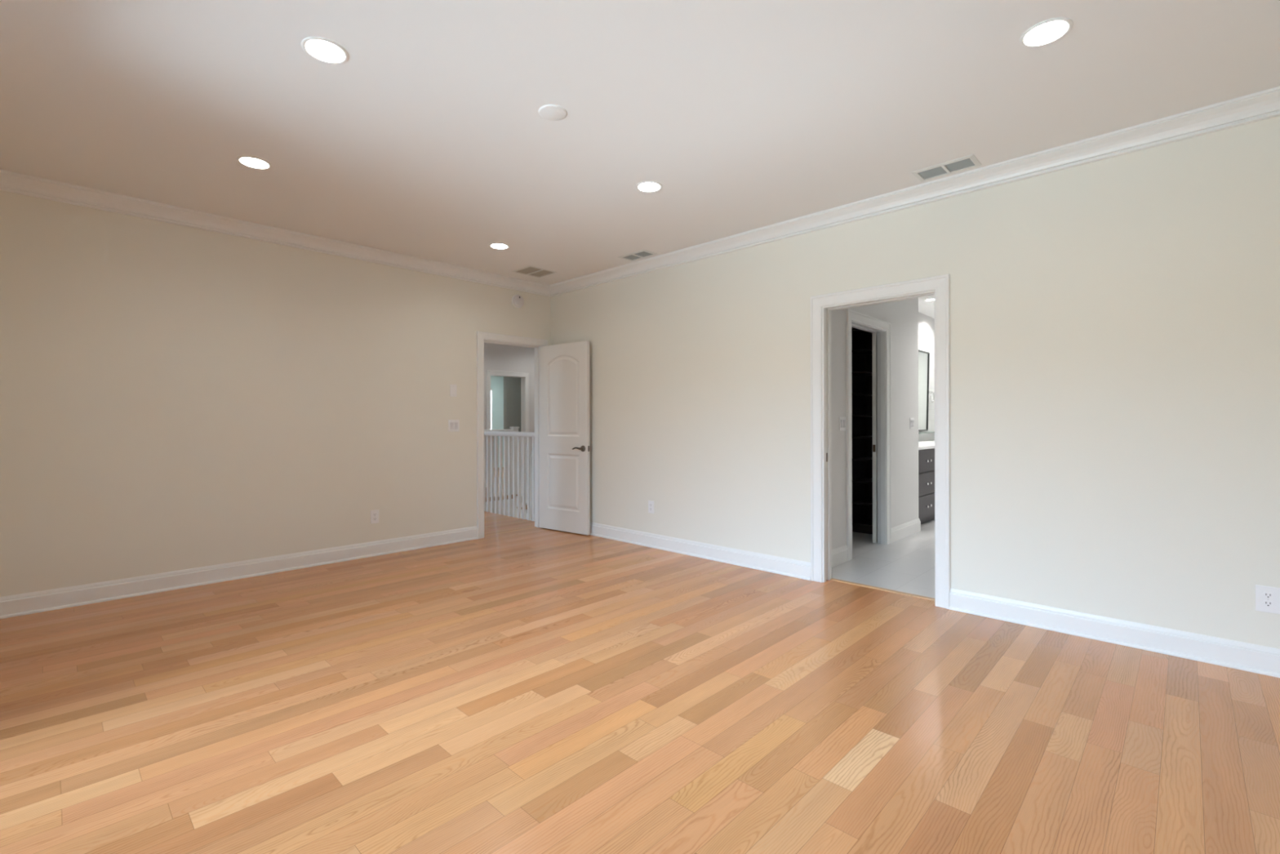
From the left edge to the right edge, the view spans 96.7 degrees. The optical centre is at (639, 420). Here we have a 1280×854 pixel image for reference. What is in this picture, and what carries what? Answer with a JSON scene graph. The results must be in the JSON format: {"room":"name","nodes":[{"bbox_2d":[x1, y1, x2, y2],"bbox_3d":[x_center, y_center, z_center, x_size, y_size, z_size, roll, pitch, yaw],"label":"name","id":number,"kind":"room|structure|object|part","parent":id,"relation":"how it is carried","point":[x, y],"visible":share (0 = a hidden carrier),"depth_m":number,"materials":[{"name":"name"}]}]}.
{"room":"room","nodes":[
{"label":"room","id":0,"kind":"room"},
{"bbox_2d":[0,190,551,596],"bbox_3d":[-2.642,-0.280,4.845,0.120,2.950,4.590,0,0,44],"label":"wall","id":1,"kind":"structure","parent":0,"point":[173,397],"depth_m":4.20,"materials":[{"name":"beige paint"}]},
{"bbox_2d":[0,525,478,618],"bbox_3d":[-2.871,1.131,4.500,0.024,0.128,3.533,0,0,44],"label":"baseboard","id":2,"kind":"structure","parent":1,"relation":"attached to","point":[21,604],"depth_m":4.19,"materials":[{"name":"white paint"}]},
{"bbox_2d":[0,168,551,297],"bbox_3d":[-2.527,-1.454,4.815,0.091,0.102,4.470,0,0,44],"label":"trim","id":3,"kind":"structure","parent":1,"relation":"attached to","point":[10,181],"depth_m":4.27,"materials":[{"name":"white paint"}]},
{"bbox_2d":[370,509,378,524],"bbox_3d":[-2.352,0.849,5.052,0.008,0.118,0.072,0,0,44],"label":"wall outlet","id":4,"kind":"object","parent":1,"relation":"attached to","point":[374,513],"visible":1,"depth_m":5.05,"materials":[{"name":"white plastic"}]},
{"bbox_2d":[449,384,457,396],"bbox_3d":[-1.833,-0.299,5.596,0.007,0.118,0.072,0,0,44],"label":"blank wall plate","id":5,"kind":"object","parent":1,"relation":"attached to","point":[453,388],"visible":1,"depth_m":5.59,"materials":[{"name":"white plastic"}]},
{"bbox_2d":[448,419,459,431],"bbox_3d":[-1.828,0.046,5.597,0.012,0.116,0.116,0,0,44],"label":"light switch","id":6,"kind":"object","parent":1,"relation":"attached to","point":[453,424],"visible":1,"depth_m":5.59,"materials":[{"name":"white plastic"}]},
{"bbox_2d":[476,331,547,538],"bbox_3d":[-1.396,0.141,6.142,0.162,2.104,0.881,0,0,44],"label":"door frame","id":7,"kind":"structure","parent":1,"relation":"attached to","point":[482,336],"depth_m":5.83,"materials":[{"name":"white paint"}]},
{"bbox_2d":[511,294,524,307],"bbox_3d":[-1.304,-1.288,6.122,0.044,0.144,0.144,0,0,44],"label":"smoke detector","id":8,"kind":"object","parent":1,"relation":"attached to","point":[517,300],"visible":1,"depth_m":6.10,"materials":[{"name":"white paint"}]},
{"bbox_2d":[490,375,503,467],"bbox_3d":[-4.416,-0.277,13.971,0.120,2.950,4.920,0,0,44],"label":"wall","id":9,"kind":"structure","parent":0,"point":[496,382],"depth_m":14.68,"materials":[{"name":"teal paint"}]},
{"bbox_2d":[490,388,492,429],"bbox_3d":[-4.227,-0.187,14.153,0.060,1.270,1.245,0,0,44],"label":"window","id":10,"kind":"structure","parent":9,"relation":"in","point":[491,388],"depth_m":14.57,"materials":[{"name":"white paint"}]},
{"bbox_2d":[485,498,516,517],"bbox_3d":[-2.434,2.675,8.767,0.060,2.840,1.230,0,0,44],"label":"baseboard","id":11,"kind":"structure","parent":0,"point":[507,499],"depth_m":9.01,"materials":[{"name":"white paint"}]},
{"bbox_2d":[484,342,534,479],"bbox_3d":[-3.755,-0.278,9.317,0.120,2.950,6.320,0,0,44],"label":"wall","id":12,"kind":"structure","parent":0,"point":[497,357],"depth_m":10.65,"materials":[{"name":"paint"}]},
{"bbox_2d":[486,369,528,444],"bbox_3d":[-2.487,0.138,10.623,0.143,2.114,0.918,0,0,44],"label":"door frame","id":13,"kind":"structure","parent":12,"relation":"attached to","point":[524,376],"depth_m":10.85,"materials":[{"name":"white paint"}]},
{"bbox_2d":[503,376,520,431],"bbox_3d":[-2.091,-0.281,13.288,0.120,2.950,2.445,0,0,44],"label":"wall","id":14,"kind":"structure","parent":0,"point":[512,385],"depth_m":12.47,"materials":[{"name":"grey paint"}]},
{"bbox_2d":[539,341,590,534],"bbox_3d":[-0.815,0.176,6.114,0.732,2.006,0.151,0,0,37],"label":"door","id":15,"kind":"structure","parent":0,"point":[564,368],"depth_m":6.08,"materials":[{"name":"white paint"}]},
{"bbox_3d":[-0.642,0.287,5.925,0.151,0.066,0.058,0,0,37],"label":"lever handle","id":16,"kind":"part","parent":15,"relation":"part of","materials":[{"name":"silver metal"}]},
{"bbox_2d":[0,466,1279,853],"bbox_3d":[-1.291,1.222,7.376,13.520,0.060,9.870,0,0,44],"label":"floor","id":17,"kind":"structure","parent":0,"point":[535,690],"depth_m":2.26,"materials":[{"name":"brown wood"}]},
{"bbox_2d":[484,426,519,497],"bbox_3d":[-2.441,0.644,8.865,0.114,1.100,1.267,0,0,44],"label":"landing railing","id":18,"kind":"object","parent":17,"relation":"on","point":[513,428],"visible":0.23,"depth_m":9.23,"materials":[{"name":"white paint"}]},
{"bbox_3d":[-2.461,0.165,8.844,0.064,0.058,1.210,0,0,44],"label":"handrail","id":19,"kind":"part","parent":18,"relation":"part of","materials":[{"name":"white paint"}]},
{"bbox_3d":[-2.041,0.644,9.281,0.114,1.100,0.114,0,0,44],"label":"newel post","id":20,"kind":"part","parent":18,"relation":"part of","materials":[{"name":"white paint"}]},
{"bbox_2d":[484,431,534,520],"bbox_3d":[-2.018,0.644,7.512,2.597,1.100,0.114,0,0,44],"label":"railing","id":21,"kind":"object","parent":17,"relation":"on","point":[487,433],"visible":0.37,"depth_m":7.13,"materials":[{"name":"white paint"}]},
{"bbox_3d":[-1.999,0.164,7.492,2.540,0.058,0.064,0,0,44],"label":"handrail","id":22,"kind":"part","parent":21,"relation":"part of","materials":[{"name":"white paint"}]},
{"bbox_2d":[515,495,532,520],"bbox_3d":[-0.840,2.236,8.878,2.207,2.050,1.120,0,0,44],"label":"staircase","id":23,"kind":"structure","parent":17,"relation":"attached to","point":[516,495],"depth_m":9.15,"materials":[{"name":"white wood"}]},
{"bbox_2d":[520,436,532,510],"bbox_3d":[-1.171,1.511,8.475,2.130,2.545,0.064,0,0,44],"label":"stair railing","id":24,"kind":"object","parent":23,"relation":"on","point":[521,437],"visible":0.09,"depth_m":9.07,"materials":[{"name":"white paint"}]},
{"bbox_3d":[-1.172,1.102,8.475,2.130,1.728,0.064,0,0,44],"label":"handrail","id":25,"kind":"part","parent":24,"relation":"part of","materials":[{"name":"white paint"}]},
{"bbox_2d":[0,0,1279,318],"bbox_3d":[1.514,-1.663,4.816,6.160,0.300,10.310,0,0,44],"label":"ceiling","id":26,"kind":"structure","parent":0,"point":[431,141],"depth_m":2.70,"materials":[{"name":"paint"}]},
{"bbox_2d":[236,155,271,169],"bbox_3d":[-2.247,-1.519,3.320,0.170,0.038,0.170,0,0,44],"label":"recessed light","id":27,"kind":"object","parent":26,"relation":"in","point":[255,162],"visible":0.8,"depth_m":3.35,"materials":[{"name":"white plastic"}]},
{"bbox_2d":[301,36,348,64],"bbox_3d":[-1.281,-1.521,2.320,0.170,0.038,0.170,0,0,44],"label":"recessed light","id":28,"kind":"object","parent":26,"relation":"in","point":[338,55],"visible":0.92,"depth_m":2.35,"materials":[{"name":"white paint"}]},
{"bbox_2d":[488,243,509,249],"bbox_3d":[-1.213,-1.521,4.909,0.170,0.038,0.170,0,0,44],"label":"recessed light","id":29,"kind":"object","parent":26,"relation":"in","point":[498,246],"visible":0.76,"depth_m":4.96,"materials":[{"name":"white plastic"}]},
{"bbox_2d":[511,265,558,277],"bbox_3d":[-1.063,-1.530,5.760,0.315,0.057,0.345,0,0,44],"label":"ceiling vent","id":30,"kind":"object","parent":26,"relation":"in","point":[533,271],"visible":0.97,"depth_m":5.75,"materials":[{"name":"metal"}]},
{"bbox_2d":[538,104,567,120],"bbox_3d":[-0.426,-1.506,2.787,0.138,0.008,0.138,0,0,44],"label":"cover plate","id":31,"kind":"object","parent":26,"relation":"attached to","point":[548,112],"visible":1,"depth_m":2.78,"materials":[{"name":"paint"}]},
{"bbox_2d":[617,249,657,261],"bbox_3d":[-0.022,-1.532,5.198,0.335,0.057,0.185,0,0,44],"label":"ceiling vent","id":32,"kind":"object","parent":26,"relation":"in","point":[641,254],"visible":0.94,"depth_m":5.19,"materials":[{"name":"metal"}]},
{"bbox_2d":[635,181,662,192],"bbox_3d":[0.059,-1.523,3.673,0.170,0.038,0.170,0,0,44],"label":"recessed light","id":33,"kind":"object","parent":26,"relation":"in","point":[646,186],"visible":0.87,"depth_m":3.71,"materials":[{"name":"white plastic"}]},
{"bbox_2d":[911,154,981,182],"bbox_3d":[1.835,-1.535,3.415,0.335,0.057,0.185,0,0,44],"label":"ceiling vent","id":34,"kind":"object","parent":26,"relation":"in","point":[969,162],"visible":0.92,"depth_m":3.41,"materials":[{"name":"metal"}]},
{"bbox_2d":[1019,17,1072,48],"bbox_3d":[1.581,-1.526,2.220,0.170,0.038,0.170,0,0,44],"label":"recessed light","id":35,"kind":"object","parent":26,"relation":"in","point":[1046,32],"visible":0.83,"depth_m":2.24,"materials":[{"name":"white plastic"}]},
{"bbox_2d":[831,297,918,549],"bbox_3d":[1.430,-0.288,5.974,2.030,2.950,2.440,0,0,44],"label":"wall","id":36,"kind":"structure","parent":0,"point":[903,315],"depth_m":5.61,"materials":[{"name":"paint"}]},
{"bbox_2d":[831,544,848,567],"bbox_3d":[1.543,1.119,4.614,0.015,0.136,0.631,0,0,44],"label":"baseboard","id":37,"kind":"structure","parent":36,"relation":"attached to","point":[840,554],"depth_m":4.73,"materials":[{"name":"white paint"}]},
{"bbox_2d":[839,416,845,431],"bbox_3d":[1.704,0.023,4.785,0.012,0.116,0.116,0,0,44],"label":"light switch","id":38,"kind":"object","parent":36,"relation":"attached to","point":[842,420],"visible":1,"depth_m":4.78,"materials":[{"name":"white plastic"}]},
{"bbox_2d":[845,309,891,560],"bbox_3d":[2.051,0.118,5.228,0.143,2.137,0.961,0,0,44],"label":"door frame","id":39,"kind":"structure","parent":36,"relation":"attached to","point":[854,319],"depth_m":5.47,"materials":[{"name":"white paint"}]},
{"bbox_2d":[872,332,877,542],"bbox_3d":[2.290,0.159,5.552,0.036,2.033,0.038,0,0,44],"label":"door","id":40,"kind":"structure","parent":36,"relation":"in","point":[874,337],"depth_m":5.54,"materials":[{"name":"white paint"}]},
{"bbox_3d":[2.278,0.266,5.540,0.026,0.070,0.004,0,0,44],"label":"latch plate","id":41,"kind":"part","parent":40,"relation":"part of","materials":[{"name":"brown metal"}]},
{"bbox_2d":[891,518,920,542],"bbox_3d":[2.690,1.117,5.880,0.115,0.136,0.863,0,0,44],"label":"baseboard","id":42,"kind":"structure","parent":36,"relation":"attached to","point":[902,531],"depth_m":5.83,"materials":[{"name":"white paint"}]},
{"bbox_2d":[910,417,914,429],"bbox_3d":[2.868,0.027,5.997,0.012,0.116,0.116,0,0,44],"label":"light switch","id":43,"kind":"object","parent":36,"relation":"attached to","point":[912,420],"visible":1,"depth_m":5.99,"materials":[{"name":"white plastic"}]},
{"bbox_2d":[831,519,934,598],"bbox_3d":[3.107,1.214,6.484,3.500,0.060,5.465,0,0,44],"label":"floor","id":44,"kind":"structure","parent":0,"point":[906,564],"depth_m":4.73,"materials":[{"name":"grey tile"}]},
{"bbox_2d":[851,327,872,533],"bbox_3d":[2.053,-0.039,6.583,1.725,2.450,0.420,0,0,44],"label":"door","id":45,"kind":"structure","parent":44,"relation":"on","point":[861,340],"depth_m":6.25,"materials":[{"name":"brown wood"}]},
{"bbox_3d":[2.401,-0.039,6.249,0.020,2.450,0.420,0,0,44],"label":"panel","id":46,"kind":"part","parent":45,"relation":"part of","materials":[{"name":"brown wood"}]},
{"bbox_3d":[2.527,-0.975,6.115,0.350,0.019,0.396,0,0,44],"label":"shelf","id":47,"kind":"part","parent":45,"relation":"part of","materials":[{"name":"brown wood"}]},
{"bbox_3d":[2.527,-0.745,6.115,0.350,0.019,0.396,0,0,44],"label":"shelf","id":48,"kind":"part","parent":45,"relation":"part of","materials":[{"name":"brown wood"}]},
{"bbox_3d":[2.528,-0.515,6.115,0.350,0.019,0.396,0,0,44],"label":"shelf","id":49,"kind":"part","parent":45,"relation":"part of","materials":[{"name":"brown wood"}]},
{"bbox_3d":[2.528,-0.285,6.115,0.350,0.019,0.396,0,0,44],"label":"shelf","id":50,"kind":"part","parent":45,"relation":"part of","materials":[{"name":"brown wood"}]},
{"bbox_3d":[2.528,-0.055,6.115,0.350,0.019,0.396,0,0,44],"label":"shelf","id":51,"kind":"part","parent":45,"relation":"part of","materials":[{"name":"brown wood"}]},
{"bbox_3d":[2.529,0.175,6.115,0.350,0.019,0.396,0,0,44],"label":"shelf","id":52,"kind":"part","parent":45,"relation":"part of","materials":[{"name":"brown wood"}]},
{"bbox_3d":[2.529,0.410,6.115,0.350,0.019,0.396,0,0,44],"label":"shelf","id":53,"kind":"part","parent":45,"relation":"part of","materials":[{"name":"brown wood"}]},
{"bbox_3d":[2.530,0.645,6.115,0.350,0.019,0.396,0,0,44],"label":"shelf","id":54,"kind":"part","parent":45,"relation":"part of","materials":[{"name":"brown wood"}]},
{"bbox_3d":[2.530,0.875,6.115,0.350,0.019,0.396,0,0,44],"label":"shelf","id":55,"kind":"part","parent":45,"relation":"part of","materials":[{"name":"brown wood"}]},
{"bbox_3d":[2.531,1.100,6.115,0.350,0.019,0.396,0,0,44],"label":"shelf","id":56,"kind":"part","parent":45,"relation":"part of","materials":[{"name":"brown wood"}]},
{"bbox_3d":[2.189,-0.039,6.725,1.725,2.450,0.015,0,0,44],"label":"panel","id":57,"kind":"part","parent":45,"relation":"part of","materials":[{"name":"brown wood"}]},
{"bbox_2d":[918,448,934,524],"bbox_3d":[3.641,0.749,7.242,0.592,0.868,2.330,0,0,44],"label":"vanity cabinet","id":58,"kind":"object","parent":44,"relation":"on","point":[926,456],"visible":0.23,"depth_m":6.46,"materials":[{"name":"grey wood"}]},
{"bbox_2d":[918,440,934,449],"bbox_3d":[3.631,0.299,7.244,0.595,0.031,2.380,0,0,44],"label":"countertop","id":59,"kind":"structure","parent":58,"relation":"on","point":[930,444],"depth_m":6.85,"materials":[{"name":"white stone"}]},
{"bbox_3d":[3.287,0.450,6.505,0.018,0.256,0.769,0,0,44],"label":"drawer","id":60,"kind":"part","parent":58,"relation":"part of","materials":[{"name":"grey wood"}]},
{"bbox_3d":[3.287,0.709,6.505,0.018,0.249,0.769,0,0,44],"label":"drawer","id":61,"kind":"part","parent":58,"relation":"part of","materials":[{"name":"grey wood"}]},
{"bbox_3d":[3.288,0.962,6.505,0.018,0.245,0.769,0,0,44],"label":"drawer","id":62,"kind":"part","parent":58,"relation":"part of","materials":[{"name":"grey wood"}]},
{"bbox_2d":[551,115,1279,648],"bbox_3d":[1.167,-0.287,4.452,6.160,2.950,0.120,0,0,44],"label":"wall","id":63,"kind":"structure","parent":0,"point":[1115,321],"depth_m":3.27,"materials":[{"name":"beige paint"}]},
{"bbox_2d":[648,500,653,513],"bbox_3d":[0.105,0.813,5.385,0.072,0.118,0.008,0,0,44],"label":"wall outlet","id":64,"kind":"object","parent":63,"relation":"attached to","point":[651,504],"visible":1,"depth_m":5.38,"materials":[{"name":"white plastic"}]},
{"bbox_2d":[590,521,810,580],"bbox_3d":[0.130,1.126,5.350,3.176,0.128,0.024,0,0,44],"label":"baseboard","id":65,"kind":"structure","parent":63,"relation":"attached to","point":[771,563],"depth_m":4.90,"materials":[{"name":"white paint"}]},
{"bbox_2d":[826,308,828,579],"bbox_3d":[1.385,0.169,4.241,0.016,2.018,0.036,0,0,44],"label":"door","id":66,"kind":"structure","parent":63,"relation":"in","point":[827,576],"depth_m":4.24,"materials":[{"name":"white paint"}]},
{"bbox_2d":[810,273,950,608],"bbox_3d":[1.665,0.130,3.975,0.943,2.114,0.162,0,0,44],"label":"door frame","id":67,"kind":"structure","parent":63,"relation":"attached to","point":[939,286],"depth_m":4.08,"materials":[{"name":"white paint"}]},
{"bbox_2d":[830,577,934,600],"bbox_3d":[1.708,1.204,4.012,0.755,0.046,0.040,0,0,44],"label":"trim","id":68,"kind":"structure","parent":63,"relation":"attached to","point":[832,579],"depth_m":4.00,"materials":[{"name":"brown wood"}]},
{"bbox_2d":[549,86,1279,297],"bbox_3d":[1.092,-1.461,4.376,5.920,0.102,0.091,0,0,44],"label":"trim","id":69,"kind":"structure","parent":63,"relation":"attached to","point":[1264,104],"depth_m":3.41,"materials":[{"name":"white paint"}]},
{"bbox_2d":[949,588,1279,677],"bbox_3d":[2.606,1.121,2.974,1.801,0.128,0.024,0,0,44],"label":"baseboard","id":70,"kind":"structure","parent":63,"relation":"attached to","point":[1255,658],"depth_m":3.00,"materials":[{"name":"white paint"}]},
{"bbox_2d":[1255,584,1279,613],"bbox_3d":[2.938,0.835,2.664,0.080,0.122,0.008,0,0,44],"label":"wall outlet","id":71,"kind":"object","parent":63,"relation":"attached to","point":[1267,597],"visible":1,"depth_m":2.66,"materials":[{"name":"white plastic"}]},
{"bbox_2d":[1262,600,1273,607],"bbox_3d":[2.937,0.854,2.663,0.034,0.027,0.004,0,0,44],"label":"receptacle","id":72,"kind":"object","parent":71,"relation":"attached to","point":[1266,603],"depth_m":2.66,"materials":[{"name":"white plastic"}]},
{"bbox_2d":[1262,591,1273,598],"bbox_3d":[2.937,0.815,2.663,0.034,0.027,0.004,0,0,44],"label":"receptacle","id":73,"kind":"object","parent":71,"relation":"attached to","point":[1265,594],"depth_m":2.66,"materials":[{"name":"white plastic"}]},
{"bbox_2d":[918,312,934,352],"bbox_3d":[3.618,-0.292,7.755,0.120,2.950,3.160,0,0,44],"label":"wall","id":74,"kind":"structure","parent":0,"point":[926,323],"depth_m":8.19,"materials":[{"name":"paint"}]},
{"bbox_2d":[918,349,929,431],"bbox_3d":[3.782,-0.411,7.750,0.032,1.100,0.800,2,1,44],"label":"mirror","id":75,"kind":"object","parent":74,"relation":"attached to","point":[923,357],"visible":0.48,"depth_m":7.90,"materials":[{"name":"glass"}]},
{"bbox_2d":[918,348,934,441],"bbox_3d":[3.625,-0.359,7.665,0.016,1.285,3.040,0,0,44],"label":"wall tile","id":76,"kind":"structure","parent":74,"relation":"attached to","point":[922,437],"depth_m":8.30,"materials":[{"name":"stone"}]},
{"bbox_2d":[928,390,933,402],"bbox_3d":[4.186,-0.352,8.207,0.050,0.179,0.160,0,0,44],"label":"towel ring","id":77,"kind":"object","parent":76,"relation":"attached to","point":[931,392],"visible":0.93,"depth_m":8.20,"materials":[{"name":"silver metal"}]},
{"bbox_2d":[918,431,934,434],"bbox_3d":[3.883,0.165,7.862,0.087,0.020,1.600,0,0,44],"label":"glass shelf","id":78,"kind":"object","parent":74,"relation":"attached to","point":[933,432],"visible":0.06,"depth_m":7.89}
]}

